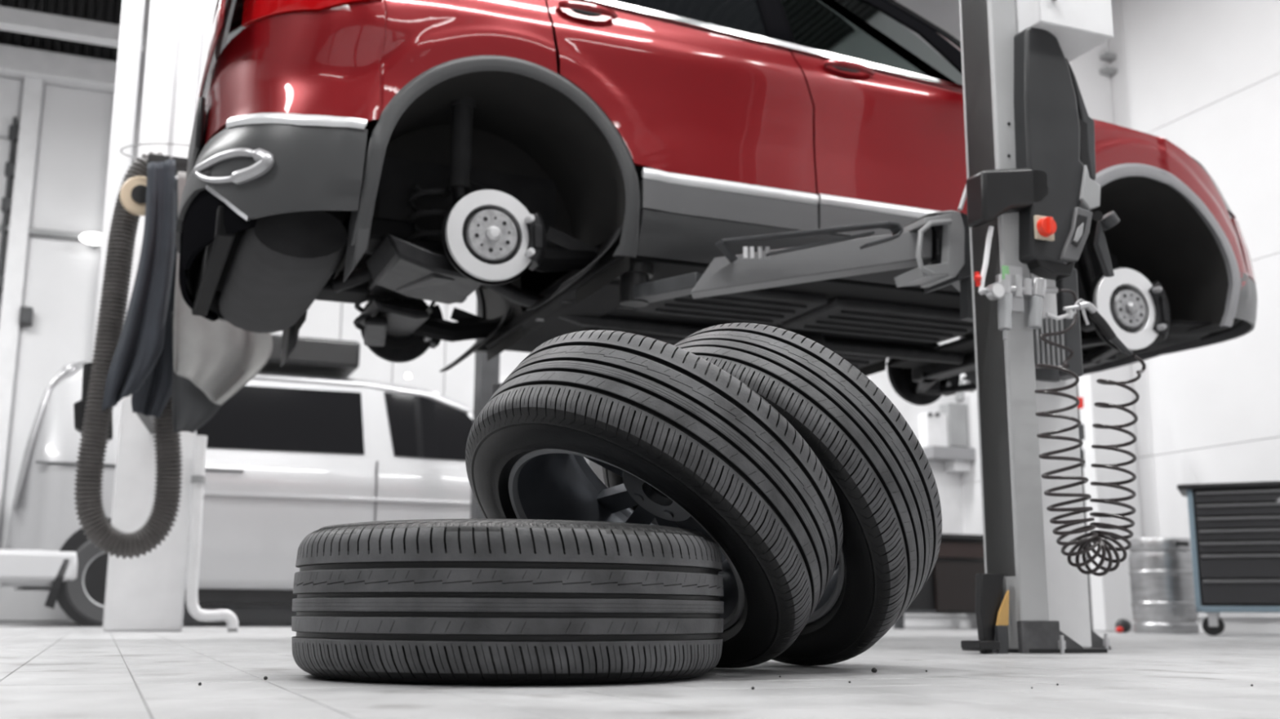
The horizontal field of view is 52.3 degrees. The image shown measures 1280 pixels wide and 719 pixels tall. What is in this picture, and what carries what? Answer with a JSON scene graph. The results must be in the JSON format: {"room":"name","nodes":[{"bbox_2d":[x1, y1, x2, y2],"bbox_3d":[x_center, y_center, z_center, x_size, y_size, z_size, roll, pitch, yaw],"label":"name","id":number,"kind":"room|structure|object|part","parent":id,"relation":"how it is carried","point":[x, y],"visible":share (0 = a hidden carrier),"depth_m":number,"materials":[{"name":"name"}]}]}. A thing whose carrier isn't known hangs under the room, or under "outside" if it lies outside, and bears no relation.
{"room":"auto repair garage","nodes":[
{"label":"auto repair garage","id":0,"kind":"room"},
{"bbox_2d":[173,171,272,405],"bbox_3d":[-1.938,-0.330,6.054,0.474,1.107,0.100,5,-12,-22],"label":"grey overall","id":1,"kind":"object","parent":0,"point":[220,357],"visible":0.5,"depth_m":5.97,"materials":[{"name":"grey fabric"}]},
{"bbox_2d":[171,311,221,433],"bbox_3d":[-2.062,0.064,6.052,0.259,0.560,0.054,5,-12,-22],"label":"apron","id":2,"kind":"object","parent":1,"relation":"hanging from","point":[192,408],"visible":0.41,"depth_m":6.01,"materials":[{"name":"grey fabric"}]},
{"bbox_2d":[0,0,530,624],"bbox_3d":[-5.526,-0.833,11.744,16.300,6.300,0.470,5,-12,-22],"label":"wall","id":3,"kind":"structure","parent":0,"point":[57,95],"depth_m":11.88,"materials":[{"name":"white paint"}]},
{"bbox_3d":[-7.154,-1.019,11.073,3.160,0.530,0.070,5,-12,-22],"label":"door","id":4,"kind":"part","parent":3,"relation":"part of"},
{"bbox_3d":[-7.150,-1.711,11.208,3.160,0.800,0.070,5,-12,-22],"label":"door","id":5,"kind":"part","parent":3,"relation":"part of","materials":[{"name":"white"}]},
{"bbox_3d":[-7.147,-2.407,11.345,3.160,0.560,0.070,5,-12,-22],"label":"door","id":6,"kind":"part","parent":3,"relation":"part of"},
{"bbox_3d":[-5.588,-0.165,11.518,0.160,4.900,0.140,5,-12,-22],"label":"door post","id":7,"kind":"part","parent":3,"relation":"part of","materials":[{"name":"white paint"}]},
{"bbox_3d":[-6.402,-1.227,11.397,3.360,0.050,0.120,5,-12,-22],"label":"rail","id":8,"kind":"part","parent":3,"relation":"part of","materials":[{"name":"metal"}]},
{"bbox_3d":[-4.856,-0.104,11.809,0.180,4.900,0.140,5,-12,-22],"label":"door post","id":9,"kind":"part","parent":3,"relation":"part of","materials":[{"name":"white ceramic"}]},
{"bbox_2d":[79,232,102,248],"bbox_3d":[-4.970,-1.092,11.867,0.260,0.109,0.218,5,-12,-22],"label":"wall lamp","id":10,"kind":"object","parent":3,"relation":"attached to","point":[93,239],"visible":0.8,"depth_m":11.78,"materials":[{"name":"white"}]},
{"bbox_3d":[-4.608,-0.491,12.036,0.508,5.450,0.050,5,-12,-22],"label":"wall panel","id":11,"kind":"part","parent":3,"relation":"part of","materials":[{"name":"paint"}]},
{"bbox_3d":[-4.126,-0.451,12.228,0.508,5.450,0.050,5,-12,-22],"label":"wall panel","id":12,"kind":"part","parent":3,"relation":"part of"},
{"bbox_3d":[-3.645,-0.411,12.420,0.508,5.450,0.050,5,-12,-22],"label":"wall panel","id":13,"kind":"part","parent":3,"relation":"part of","materials":[{"name":"white paint"}]},
{"bbox_3d":[-3.163,-0.371,12.612,0.508,5.450,0.050,5,-12,-22],"label":"wall panel","id":14,"kind":"part","parent":3,"relation":"part of","materials":[{"name":"white paint"}]},
{"bbox_3d":[-2.681,-0.331,12.804,0.508,5.450,0.050,5,-12,-22],"label":"wall panel","id":15,"kind":"part","parent":3,"relation":"part of","materials":[{"name":"paint"}]},
{"bbox_3d":[-2.200,-0.291,12.995,0.508,5.450,0.050,5,-12,-22],"label":"wall panel","id":16,"kind":"part","parent":3,"relation":"part of","materials":[{"name":"paint"}]},
{"bbox_3d":[-1.718,-0.251,13.187,0.508,5.450,0.050,5,-12,-22],"label":"wall panel","id":17,"kind":"part","parent":3,"relation":"part of","materials":[{"name":"paint"}]},
{"bbox_2d":[499,376,506,383],"bbox_3d":[-1.238,1.393,12.985,0.840,2.450,0.100,5,-12,-22],"label":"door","id":18,"kind":"structure","parent":3,"relation":"in","point":[502,379],"depth_m":13.10,"materials":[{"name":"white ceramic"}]},
{"bbox_3d":[-1.236,-0.211,13.379,0.508,5.450,0.050,5,-12,-22],"label":"wall panel","id":19,"kind":"part","parent":3,"relation":"part of","materials":[{"name":"paint"}]},
{"bbox_2d":[0,623,1279,718],"bbox_3d":[-2.559,0.985,3.917,16.300,0.250,16.400,5,-12,-22],"label":"floor","id":20,"kind":"structure","parent":0,"point":[48,671],"depth_m":1.88,"materials":[{"name":"tile"}]},
{"bbox_2d":[90,0,217,631],"bbox_3d":[-2.721,-1.203,7.447,0.573,5.400,0.390,5,-12,-22],"label":"post","id":21,"kind":"object","parent":20,"relation":"on","point":[146,593],"visible":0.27,"depth_m":7.20,"materials":[{"name":"metal"}]},
{"bbox_2d":[120,142,189,176],"bbox_3d":[-2.405,-0.866,6.608,0.448,0.119,1.194,5,-12,-22],"label":"hook rack","id":22,"kind":"object","parent":21,"relation":"attached to","point":[180,162],"visible":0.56,"depth_m":6.16,"materials":[{"name":"grey metal"}]},
{"bbox_2d":[73,151,182,559],"bbox_3d":[-2.550,0.026,6.568,0.499,1.969,1.000,5,-12,-22],"label":"hose","id":23,"kind":"object","parent":22,"relation":"hanging from","point":[95,425],"visible":0.72,"depth_m":6.07,"materials":[{"name":"black plastic"}]},
{"bbox_3d":[-2.500,0.298,6.623,0.050,0.050,0.841,3,-11,-15],"label":"holder arm","id":24,"kind":"part","parent":23,"relation":"part of","materials":[{"name":"black plastic"}]},
{"bbox_2d":[120,176,146,216],"bbox_3d":[-2.372,-0.775,6.192,0.187,0.187,0.085,5,-12,-22],"label":"tape roll","id":25,"kind":"object","parent":22,"relation":"attached to","point":[133,191],"visible":0.59,"depth_m":6.15,"materials":[{"name":"beige"}]},
{"bbox_2d":[102,159,176,411],"bbox_3d":[-2.281,-0.349,5.976,0.256,1.216,0.081,5,-12,-22],"label":"jacket","id":26,"kind":"object","parent":22,"relation":"hanging from","point":[140,344],"visible":1,"depth_m":5.97,"materials":[{"name":"black fabric"}]},
{"bbox_2d":[131,177,177,417],"bbox_3d":[-2.252,-0.321,6.141,0.197,1.199,0.058,5,-12,-22],"label":"jacket","id":27,"kind":"object","parent":22,"relation":"hanging from","point":[153,397],"visible":0.44,"depth_m":6.06,"materials":[{"name":"grey fabric"}]},
{"bbox_3d":[-2.209,-0.921,6.208,0.260,0.075,0.070,5,-12,-22],"label":"rack plate","id":28,"kind":"part","parent":22,"relation":"part of","materials":[{"name":"black plastic"}]},
{"bbox_2d":[186,435,238,631],"bbox_3d":[-2.275,0.932,6.992,0.294,1.040,0.076,5,-12,-22],"label":"drain pipe","id":29,"kind":"object","parent":20,"relation":"on","point":[197,479],"visible":1,"depth_m":6.92,"materials":[{"name":"white plastic"}]},
{"bbox_2d":[0,334,473,626],"bbox_3d":[-2.518,1.080,10.721,4.970,2.258,2.067,5,-12,-22],"label":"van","id":30,"kind":"object","parent":20,"relation":"on","point":[304,447],"visible":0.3,"depth_m":9.73,"materials":[{"name":"silver metal"}]},
{"bbox_3d":[-2.783,1.224,11.525,4.845,1.665,0.311,5,-12,-22],"label":"panel","id":31,"kind":"part","parent":30,"relation":"part of","materials":[{"name":"silver metal"}]},
{"bbox_3d":[-4.578,0.922,9.966,0.380,1.580,1.640,5,-12,-22],"label":"tail door","id":32,"kind":"part","parent":30,"relation":"part of","materials":[{"name":"silver metal"}]},
{"bbox_3d":[-3.579,0.772,9.369,1.400,0.015,0.021,5,-12,-22],"label":"sliding rail","id":33,"kind":"part","parent":30,"relation":"part of","materials":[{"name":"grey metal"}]},
{"bbox_3d":[-2.435,1.804,9.940,2.300,0.140,0.450,5,-12,-22],"label":"sill","id":34,"kind":"part","parent":30,"relation":"part of","materials":[{"name":"black plastic"}]},
{"bbox_3d":[-1.772,1.093,10.050,3.700,0.025,0.022,5,-12,-22],"label":"moulding","id":35,"kind":"part","parent":30,"relation":"part of","materials":[{"name":"silver metal"}]},
{"bbox_3d":[-2.517,0.250,10.100,2.429,0.213,0.080,4,-12,-20],"label":"gutter rail","id":36,"kind":"part","parent":30,"relation":"part of","materials":[{"name":"silver metal"}]},
{"bbox_2d":[404,373,410,378],"bbox_3d":[-1.831,0.129,10.279,0.044,0.044,0.044,5,-12,-22],"label":"roof light","id":37,"kind":"object","parent":30,"relation":"on","point":[407,375],"visible":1,"depth_m":10.26,"materials":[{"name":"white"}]},
{"bbox_2d":[470,300,500,519],"bbox_3d":[-1.133,0.443,9.562,0.320,3.000,0.320,5,-12,-22],"label":"post","id":38,"kind":"object","parent":20,"relation":"on","point":[486,374],"visible":0.02,"depth_m":9.53,"materials":[{"name":"grey metal"}]},
{"bbox_2d":[291,519,724,684],"bbox_3d":[-0.217,0.411,2.200,0.716,0.239,0.716,4,-12,-17],"label":"tyre","id":39,"kind":"object","parent":20,"relation":"on","point":[442,602],"visible":1,"depth_m":1.89,"materials":[{"name":"rubber"}]},
{"bbox_2d":[492,382,604,484],"bbox_3d":[0.040,-0.100,6.762,1.912,3.000,1.108,5,-12,-22],"label":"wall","id":40,"kind":"structure","parent":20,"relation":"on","point":[597,470],"depth_m":6.78,"materials":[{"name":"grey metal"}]},
{"bbox_3d":[-0.408,0.240,6.327,0.100,0.090,1.026,-5,-12,24],"label":"arm","id":41,"kind":"part","parent":40,"relation":"part of","materials":[{"name":"grey metal"}]},
{"bbox_2d":[465,329,843,668],"bbox_3d":[0.018,0.273,2.442,0.655,0.604,0.716,10,-15,-41],"label":"tyre","id":42,"kind":"object","parent":20,"relation":"on","point":[692,446],"visible":0.67,"depth_m":2.21,"materials":[{"name":"rubber"}]},
{"bbox_2d":[601,322,942,666],"bbox_3d":[0.252,0.280,2.657,0.569,0.678,0.716,10,-15,-41],"label":"tyre","id":43,"kind":"object","parent":20,"relation":"on","point":[881,476],"visible":0.41,"depth_m":2.42,"materials":[{"name":"rubber"}]},
{"bbox_2d":[617,0,1119,653],"bbox_3d":[0.963,-0.558,4.402,1.836,3.000,1.194,5,-12,-22],"label":"lift post","id":44,"kind":"object","parent":20,"relation":"on","point":[1029,131],"visible":0.98,"depth_m":3.96,"materials":[{"name":"grey metal"}]},
{"bbox_2d":[174,0,1257,405],"bbox_3d":[0.447,-0.760,5.614,4.559,1.582,2.257,5,-12,-22],"label":"car","id":45,"kind":"object","parent":44,"relation":"on","point":[393,156],"visible":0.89,"depth_m":4.63,"materials":[{"name":"red paint"}]},
{"bbox_2d":[241,0,370,27],"bbox_3d":[-1.072,-1.171,4.202,0.518,0.164,0.133,-3,-11,15],"label":"tail light","id":46,"kind":"object","parent":45,"relation":"on","point":[256,13],"depth_m":4.14,"materials":[{"name":"red plastic"}]},
{"bbox_3d":[-0.904,-0.966,4.477,1.075,0.599,0.728,5,-12,-22],"label":"quarter panel","id":47,"kind":"part","parent":45,"relation":"part of","materials":[{"name":"red paint"}]},
{"bbox_3d":[-1.118,-0.342,5.867,0.945,0.690,0.086,5,-12,-22],"label":"arch trim","id":48,"kind":"part","parent":45,"relation":"part of","materials":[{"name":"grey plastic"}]},
{"bbox_3d":[-1.072,-0.246,5.562,0.069,0.263,0.087,5,-12,-22],"label":"damper rod","id":49,"kind":"part","parent":45,"relation":"part of","materials":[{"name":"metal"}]},
{"bbox_3d":[-1.025,-0.168,5.395,0.230,0.067,0.400,5,-12,-22],"label":"spring arm","id":50,"kind":"part","parent":45,"relation":"part of","materials":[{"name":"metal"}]},
{"bbox_3d":[-0.739,-0.306,4.528,0.362,0.127,0.400,5,-12,-22],"label":"spring arm","id":51,"kind":"part","parent":45,"relation":"part of","materials":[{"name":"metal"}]},
{"bbox_3d":[-0.775,-0.146,5.681,0.477,0.146,0.099,3,-11,-14],"label":"trailing arm","id":52,"kind":"part","parent":45,"relation":"part of"},
{"bbox_3d":[-0.607,-0.463,4.441,0.069,0.263,0.087,5,-12,-22],"label":"damper rod","id":53,"kind":"part","parent":45,"relation":"part of","materials":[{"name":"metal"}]},
{"bbox_3d":[-0.727,-0.169,5.730,0.215,0.108,0.020,4,-12,-17],"label":"trailing arm plate","id":54,"kind":"part","parent":45,"relation":"part of","materials":[{"name":"metal"}]},
{"bbox_3d":[-0.445,-0.657,4.241,0.945,0.690,0.086,5,-12,-22],"label":"arch trim","id":55,"kind":"part","parent":45,"relation":"part of","materials":[{"name":"grey plastic"}]},
{"bbox_3d":[-0.300,-0.368,4.535,0.478,0.146,0.099,7,-13,-29],"label":"trailing arm","id":56,"kind":"part","parent":45,"relation":"part of"},
{"bbox_3d":[-0.240,-0.244,5.229,0.240,0.140,1.120,5,-12,-22],"label":"fuel tank","id":57,"kind":"part","parent":45,"relation":"part of","materials":[{"name":"plastic"}]},
{"bbox_3d":[-0.235,-0.399,4.543,0.215,0.108,0.020,6,-12,-26],"label":"trailing arm plate","id":58,"kind":"part","parent":45,"relation":"part of","materials":[{"name":"metal"}]},
{"bbox_3d":[-0.174,-1.198,4.448,0.214,0.029,0.052,5,-12,-22],"label":"door handle","id":59,"kind":"part","parent":45,"relation":"part of","materials":[{"name":"red paint"}]},
{"bbox_3d":[0.019,-0.063,5.774,0.630,0.033,0.420,5,-12,-22],"label":"underbody panel","id":60,"kind":"part","parent":45,"relation":"part of","materials":[{"name":"plastic"}]},
{"bbox_3d":[0.154,-0.923,4.544,1.013,0.600,0.063,5,-12,-21],"label":"door","id":61,"kind":"part","parent":45,"relation":"part of","materials":[{"name":"red paint"}]},
{"bbox_3d":[0.008,-1.390,4.722,0.930,0.423,0.192,5,-12,-22],"label":"door glass","id":62,"kind":"part","parent":45,"relation":"part of","materials":[{"name":"black"}]},
{"bbox_3d":[0.343,-0.215,4.992,0.630,0.033,0.420,5,-12,-22],"label":"underbody panel","id":63,"kind":"part","parent":45,"relation":"part of","materials":[{"name":"plastic"}]},
{"bbox_3d":[0.753,-0.364,4.686,1.639,0.147,0.077,5,-12,-22],"label":"rocker panel","id":64,"kind":"part","parent":45,"relation":"part of","materials":[{"name":"grey plastic"}]},
{"bbox_3d":[0.776,-1.080,4.803,0.214,0.029,0.052,5,-12,-22],"label":"door handle","id":65,"kind":"part","parent":45,"relation":"part of","materials":[{"name":"red paint"}]},
{"bbox_3d":[0.699,-0.007,6.034,0.770,0.037,0.440,5,-12,-22],"label":"underbody panel","id":66,"kind":"part","parent":45,"relation":"part of","materials":[{"name":"plastic"}]},
{"bbox_3d":[0.898,-1.277,5.052,0.880,0.449,0.184,5,-12,-22],"label":"door glass","id":67,"kind":"part","parent":45,"relation":"part of","materials":[{"name":"black"}]},
{"bbox_3d":[1.015,-0.155,5.270,0.770,0.037,0.440,5,-12,-22],"label":"underbody panel","id":68,"kind":"part","parent":45,"relation":"part of","materials":[{"name":"plastic"}]},
{"bbox_3d":[1.040,-0.821,4.894,1.044,0.548,0.044,5,-12,-22],"label":"door","id":69,"kind":"part","parent":45,"relation":"part of","materials":[{"name":"red paint"}]},
{"bbox_3d":[0.252,-1.398,4.987,2.473,0.523,0.310,4,-12,-18],"label":"cant rail","id":70,"kind":"part","parent":45,"relation":"part of","materials":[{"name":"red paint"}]},
{"bbox_3d":[1.372,-0.165,6.865,0.940,0.630,0.070,4,-12,-20],"label":"arch trim","id":71,"kind":"part","parent":45,"relation":"part of","materials":[{"name":"grey"}]},
{"bbox_3d":[2.046,-0.480,5.238,0.940,0.630,0.070,5,-12,-23],"label":"arch trim","id":72,"kind":"part","parent":45,"relation":"part of","materials":[{"name":"grey plastic"}]},
{"bbox_3d":[0.280,-0.350,4.220,0.086,0.056,0.040,9,-14,-38],"label":"foot guard leg","id":73,"kind":"part","parent":44,"relation":"part of","materials":[{"name":"metal"}]},
{"bbox_3d":[0.568,-0.366,4.122,0.349,0.053,0.025,-3,-11,15],"label":"foot guard leg","id":74,"kind":"part","parent":44,"relation":"part of","materials":[{"name":"metal"}]},
{"bbox_3d":[0.902,-0.270,4.159,0.117,0.056,0.150,5,-12,-22],"label":"pin plate","id":75,"kind":"part","parent":44,"relation":"part of","materials":[{"name":"metal"}]},
{"bbox_3d":[0.918,-0.435,4.198,0.104,0.048,0.150,5,-12,-22],"label":"pin plate","id":76,"kind":"part","parent":44,"relation":"part of","materials":[{"name":"metal"}]},
{"bbox_3d":[1.312,-0.191,4.726,0.100,0.157,1.067,-6,-13,29],"label":"arm","id":77,"kind":"part","parent":44,"relation":"part of","materials":[{"name":"grey plastic"}]},
{"bbox_3d":[1.046,-0.534,4.188,0.059,0.119,0.014,5,-12,-22],"label":"carriage rod","id":78,"kind":"part","parent":44,"relation":"part of","materials":[{"name":"metal"}]},
{"bbox_2d":[973,226,1074,339],"bbox_3d":[1.135,-0.218,3.843,0.355,0.337,0.060,5,-12,-22],"label":"air regulator","id":79,"kind":"object","parent":44,"relation":"attached to","point":[1010,289],"visible":1,"depth_m":3.82,"materials":[{"name":"silver metal"}]},
{"bbox_3d":[0.981,-0.234,3.784,0.022,0.044,0.022,5,-12,-22],"label":"shut off knob","id":80,"kind":"part","parent":79,"relation":"part of","materials":[{"name":"red plastic"}]},
{"bbox_2d":[997,293,1012,339],"bbox_3d":[1.065,-0.125,3.798,0.045,0.136,0.041,5,-12,-22],"label":"bowl","id":81,"kind":"object","parent":79,"relation":"on","point":[1005,300],"depth_m":3.78,"materials":[{"name":"plastic"}]},
{"bbox_2d":[1027,295,1043,329],"bbox_3d":[1.167,-0.138,3.842,0.050,0.097,0.041,5,-12,-22],"label":"bowl","id":82,"kind":"object","parent":79,"relation":"on","point":[1035,302],"depth_m":3.83,"materials":[{"name":"plastic"}]},
{"bbox_3d":[1.250,-0.133,3.876,0.104,0.035,0.018,5,-12,-22],"label":"relief rod","id":83,"kind":"part","parent":79,"relation":"part of","materials":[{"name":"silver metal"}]},
{"bbox_2d":[1034,288,1146,576],"bbox_3d":[1.291,0.193,3.714,0.392,0.841,0.151,5,-12,-22],"label":"air hose","id":84,"kind":"object","parent":79,"relation":"hanging from","point":[1099,538],"visible":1,"depth_m":3.64,"materials":[{"name":"grey"}]},
{"bbox_3d":[1.160,0.856,3.845,0.273,0.012,0.320,5,-12,-22],"label":"plate","id":85,"kind":"part","parent":44,"relation":"part of","materials":[{"name":"black plastic"}]},
{"bbox_3d":[1.207,-0.204,3.932,0.099,0.192,0.030,5,-12,-22],"label":"valve plate","id":86,"kind":"part","parent":44,"relation":"part of","materials":[{"name":"metal"}]},
{"bbox_2d":[1033,215,1054,241],"bbox_3d":[1.195,-0.388,3.852,0.066,0.072,0.012,5,-12,-22],"label":"switch plate","id":87,"kind":"object","parent":44,"relation":"attached to","point":[1039,235],"depth_m":3.84,"materials":[{"name":"beige plastic"}]},
{"bbox_2d":[1036,217,1056,236],"bbox_3d":[1.200,-0.392,3.831,0.057,0.057,0.035,5,-12,-22],"label":"switch","id":88,"kind":"object","parent":44,"relation":"attached to","point":[1046,226],"depth_m":3.82,"materials":[{"name":"red plastic"}]},
{"bbox_3d":[1.200,-0.026,3.933,0.136,0.180,0.020,5,-12,-22],"label":"fin plate","id":89,"kind":"part","parent":44,"relation":"part of","materials":[{"name":"metal"}]},
{"bbox_3d":[1.315,-0.110,4.085,0.072,0.346,0.120,5,-12,-22],"label":"motor","id":90,"kind":"part","parent":44,"relation":"part of","materials":[{"name":"metal"}]},
{"bbox_3d":[1.306,-0.374,3.916,0.123,0.171,0.034,5,-12,-22],"label":"handle frame","id":91,"kind":"part","parent":44,"relation":"part of","materials":[{"name":"grey plastic"}]},
{"bbox_3d":[1.415,-0.444,4.026,0.032,0.070,0.144,-4,-12,20],"label":"cabinet knob","id":92,"kind":"part","parent":44,"relation":"part of","materials":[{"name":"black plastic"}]},
{"bbox_2d":[1062,298,1133,355],"bbox_3d":[1.369,-0.116,3.861,0.164,0.232,0.383,-5,-12,26],"label":"gun","id":93,"kind":"object","parent":44,"relation":"hanging from","point":[1096,317],"visible":1,"depth_m":3.76,"materials":[{"name":"black plastic"}]},
{"bbox_2d":[871,667,876,672],"bbox_3d":[0.425,0.564,2.363,0.010,0.011,0.009,7,-13,-29],"label":"pebble","id":94,"kind":"object","parent":20,"relation":"on","point":[873,669],"visible":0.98,"depth_m":2.36,"materials":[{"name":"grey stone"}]},
{"bbox_2d":[893,533,985,629],"bbox_3d":[2.426,1.838,10.755,1.097,0.756,0.620,5,-12,-22],"label":"cabinet","id":95,"kind":"object","parent":20,"relation":"on","point":[950,587],"visible":0.31,"depth_m":10.56,"materials":[{"name":"black metal"}]},
{"bbox_3d":[2.051,2.070,10.324,0.060,0.130,0.060,5,-12,-22],"label":"leg","id":96,"kind":"part","parent":95,"relation":"part of","materials":[{"name":"grey metal"}]},
{"bbox_2d":[903,609,936,613],"bbox_3d":[2.152,2.026,10.462,0.341,0.030,0.280,5,-12,-22],"label":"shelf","id":97,"kind":"object","parent":95,"relation":"attached to","point":[908,611],"depth_m":10.34,"materials":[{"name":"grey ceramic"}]},
{"bbox_3d":[2.613,1.848,10.599,0.497,0.397,0.040,5,-12,-22],"label":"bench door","id":98,"kind":"part","parent":95,"relation":"part of","materials":[{"name":"black"}]},
{"bbox_3d":[2.594,1.557,10.631,0.490,0.122,0.070,5,-12,-22],"label":"bench drawer","id":99,"kind":"part","parent":95,"relation":"part of","materials":[{"name":"black"}]},
{"bbox_2d":[1075,383,1093,631],"bbox_3d":[2.999,0.983,9.005,0.162,1.766,0.135,5,-12,-22],"label":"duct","id":100,"kind":"object","parent":20,"relation":"on","point":[1081,428],"visible":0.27,"depth_m":9.03,"materials":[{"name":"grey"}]},
{"bbox_2d":[1115,618,1131,632],"bbox_3d":[3.160,1.748,8.551,0.164,0.090,0.084,9,-14,-37],"label":"caster wheel","id":101,"kind":"object","parent":20,"relation":"on","point":[1122,625],"visible":1,"depth_m":8.53,"materials":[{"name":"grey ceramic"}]},
{"bbox_2d":[1128,537,1199,634],"bbox_3d":[3.336,1.445,8.305,0.400,0.592,0.400,5,-12,-22],"label":"barrel","id":102,"kind":"object","parent":20,"relation":"on","point":[1161,574],"visible":0.91,"depth_m":8.15,"materials":[{"name":"metal"}]},
{"bbox_2d":[1177,480,1279,635],"bbox_3d":[3.612,1.147,7.452,0.920,0.853,0.510,-5,-12,25],"label":"trolley","id":103,"kind":"object","parent":20,"relation":"on","point":[1234,527],"visible":1,"depth_m":7.34,"materials":[{"name":"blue metal"}]},
{"bbox_3d":[3.256,1.129,7.630,0.030,0.693,0.460,-5,-12,25],"label":"frame","id":104,"kind":"part","parent":103,"relation":"part of","materials":[{"name":"blue metal"}]},
{"bbox_2d":[1177,480,1279,496],"bbox_3d":[3.614,0.743,7.531,0.920,0.030,0.510,-5,-12,25],"label":"tool cabinet top","id":105,"kind":"object","parent":103,"relation":"on","point":[1184,490],"depth_m":7.40,"materials":[{"name":"black plastic"}]},
{"bbox_3d":[3.533,0.765,7.326,0.760,0.065,0.034,-5,-12,25],"label":"drawer","id":106,"kind":"part","parent":103,"relation":"part of","materials":[{"name":"grey metal"}]},
{"bbox_3d":[3.533,0.837,7.312,0.760,0.065,0.034,-5,-12,25],"label":"drawer","id":107,"kind":"part","parent":103,"relation":"part of","materials":[{"name":"grey metal"}]},
{"bbox_3d":[3.621,1.421,7.398,0.840,0.035,0.460,-5,-12,25],"label":"frame","id":108,"kind":"part","parent":103,"relation":"part of","materials":[{"name":"blue metal"}]},
{"bbox_3d":[3.532,0.907,7.298,0.760,0.062,0.034,-5,-12,25],"label":"drawer","id":109,"kind":"part","parent":103,"relation":"part of","materials":[{"name":"grey metal"}]},
{"bbox_3d":[3.532,0.976,7.285,0.760,0.062,0.034,-5,-12,25],"label":"drawer","id":110,"kind":"part","parent":103,"relation":"part of","materials":[{"name":"grey metal"}]},
{"bbox_3d":[3.532,1.045,7.271,0.760,0.062,0.034,-5,-12,25],"label":"drawer","id":111,"kind":"part","parent":103,"relation":"part of","materials":[{"name":"grey metal"}]},
{"bbox_3d":[3.531,1.149,7.251,0.760,0.132,0.034,-5,-12,25],"label":"drawer","id":112,"kind":"part","parent":103,"relation":"part of","materials":[{"name":"grey metal"}]},
{"bbox_3d":[3.530,1.286,7.224,0.760,0.132,0.034,-5,-12,25],"label":"drawer","id":113,"kind":"part","parent":103,"relation":"part of","materials":[{"name":"grey metal"}]},
{"bbox_2d":[866,0,1279,634],"bbox_3d":[4.886,-1.643,7.347,0.282,6.300,16.100,5,-12,-22],"label":"wall","id":114,"kind":"structure","parent":0,"point":[1202,77],"depth_m":9.09,"materials":[{"name":"white paint"}]},
{"bbox_2d":[867,357,975,534],"bbox_3d":[2.750,0.761,11.444,1.556,1.578,0.250,5,-12,-22],"label":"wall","id":115,"kind":"structure","parent":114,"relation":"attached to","point":[942,428],"depth_m":11.43,"materials":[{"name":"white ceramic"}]},
{"bbox_2d":[927,412,933,417],"bbox_3d":[2.533,0.482,11.370,0.040,0.040,0.020,5,-12,-22],"label":"socket","id":116,"kind":"object","parent":115,"relation":"attached to","point":[929,415],"depth_m":11.36,"materials":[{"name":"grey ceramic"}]},
{"bbox_2d":[922,445,975,462],"bbox_3d":[2.825,0.842,11.443,0.750,0.108,0.220,5,-12,-22],"label":"shelf","id":117,"kind":"object","parent":115,"relation":"attached to","point":[933,453],"depth_m":11.30,"materials":[{"name":"grey"}]},
{"bbox_3d":[2.851,-3.074,12.444,0.050,1.346,1.596,5,-12,-22],"label":"wall panel","id":118,"kind":"part","parent":114,"relation":"part of","materials":[{"name":"paint"}]},
{"bbox_3d":[2.827,1.685,11.512,0.050,1.146,1.596,5,-12,-22],"label":"wall panel","id":119,"kind":"part","parent":114,"relation":"part of","materials":[{"name":"paint"}]},
{"bbox_3d":[2.839,-0.646,11.968,0.050,1.196,1.596,5,-12,-22],"label":"wall panel","id":120,"kind":"part","parent":114,"relation":"part of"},
{"bbox_3d":[2.833,0.532,11.738,0.050,1.196,1.596,5,-12,-22],"label":"wall panel","id":121,"kind":"part","parent":114,"relation":"part of","materials":[{"name":"paint"}]},
{"bbox_2d":[1069,40,1142,631],"bbox_3d":[3.513,-1.072,10.037,0.587,6.200,0.570,5,-12,-22],"label":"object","id":122,"kind":"structure","parent":114,"relation":"attached to","point":[1111,595],"depth_m":9.50,"materials":[{"name":"white paint"}]},
{"bbox_3d":[3.448,-2.105,10.744,0.050,1.196,1.596,5,-12,-22],"label":"wall panel","id":123,"kind":"part","parent":114,"relation":"part of","materials":[{"name":"paint"}]},
{"bbox_3d":[3.436,0.250,10.283,0.050,1.196,1.596,5,-12,-22],"label":"wall panel","id":124,"kind":"part","parent":114,"relation":"part of","materials":[{"name":"paint"}]},
{"bbox_3d":[3.430,1.403,10.057,0.050,1.146,1.596,5,-12,-22],"label":"wall panel","id":125,"kind":"part","parent":114,"relation":"part of","materials":[{"name":"paint"}]},
{"bbox_3d":[4.051,-2.387,9.289,0.050,1.196,1.596,5,-12,-22],"label":"wall panel","id":126,"kind":"part","parent":114,"relation":"part of","materials":[{"name":"white paint"}]},
{"bbox_3d":[4.039,-0.032,8.828,0.050,1.196,1.596,5,-12,-22],"label":"wall panel","id":127,"kind":"part","parent":114,"relation":"part of","materials":[{"name":"white paint"}]},
{"bbox_3d":[4.045,-1.210,9.058,0.050,1.196,1.596,5,-12,-22],"label":"wall panel","id":128,"kind":"part","parent":114,"relation":"part of","materials":[{"name":"white paint"}]},
{"bbox_3d":[4.033,1.121,8.602,0.050,1.146,1.596,5,-12,-22],"label":"wall panel","id":129,"kind":"part","parent":114,"relation":"part of","materials":[{"name":"white paint"}]},
{"bbox_3d":[-10.152,-2.892,1.358,0.250,6.300,16.100,5,-12,-22],"label":"wall","id":130,"kind":"structure","parent":0,"visible":0},
{"bbox_2d":[0,5,146,51],"bbox_3d":[-8.636,-3.233,10.134,8.980,0.160,0.162,5,-12,-22],"label":"ceiling beam","id":131,"kind":"structure","parent":130,"relation":"attached to","point":[13,20],"depth_m":11.48,"materials":[{"name":"white metal"}]}
]}

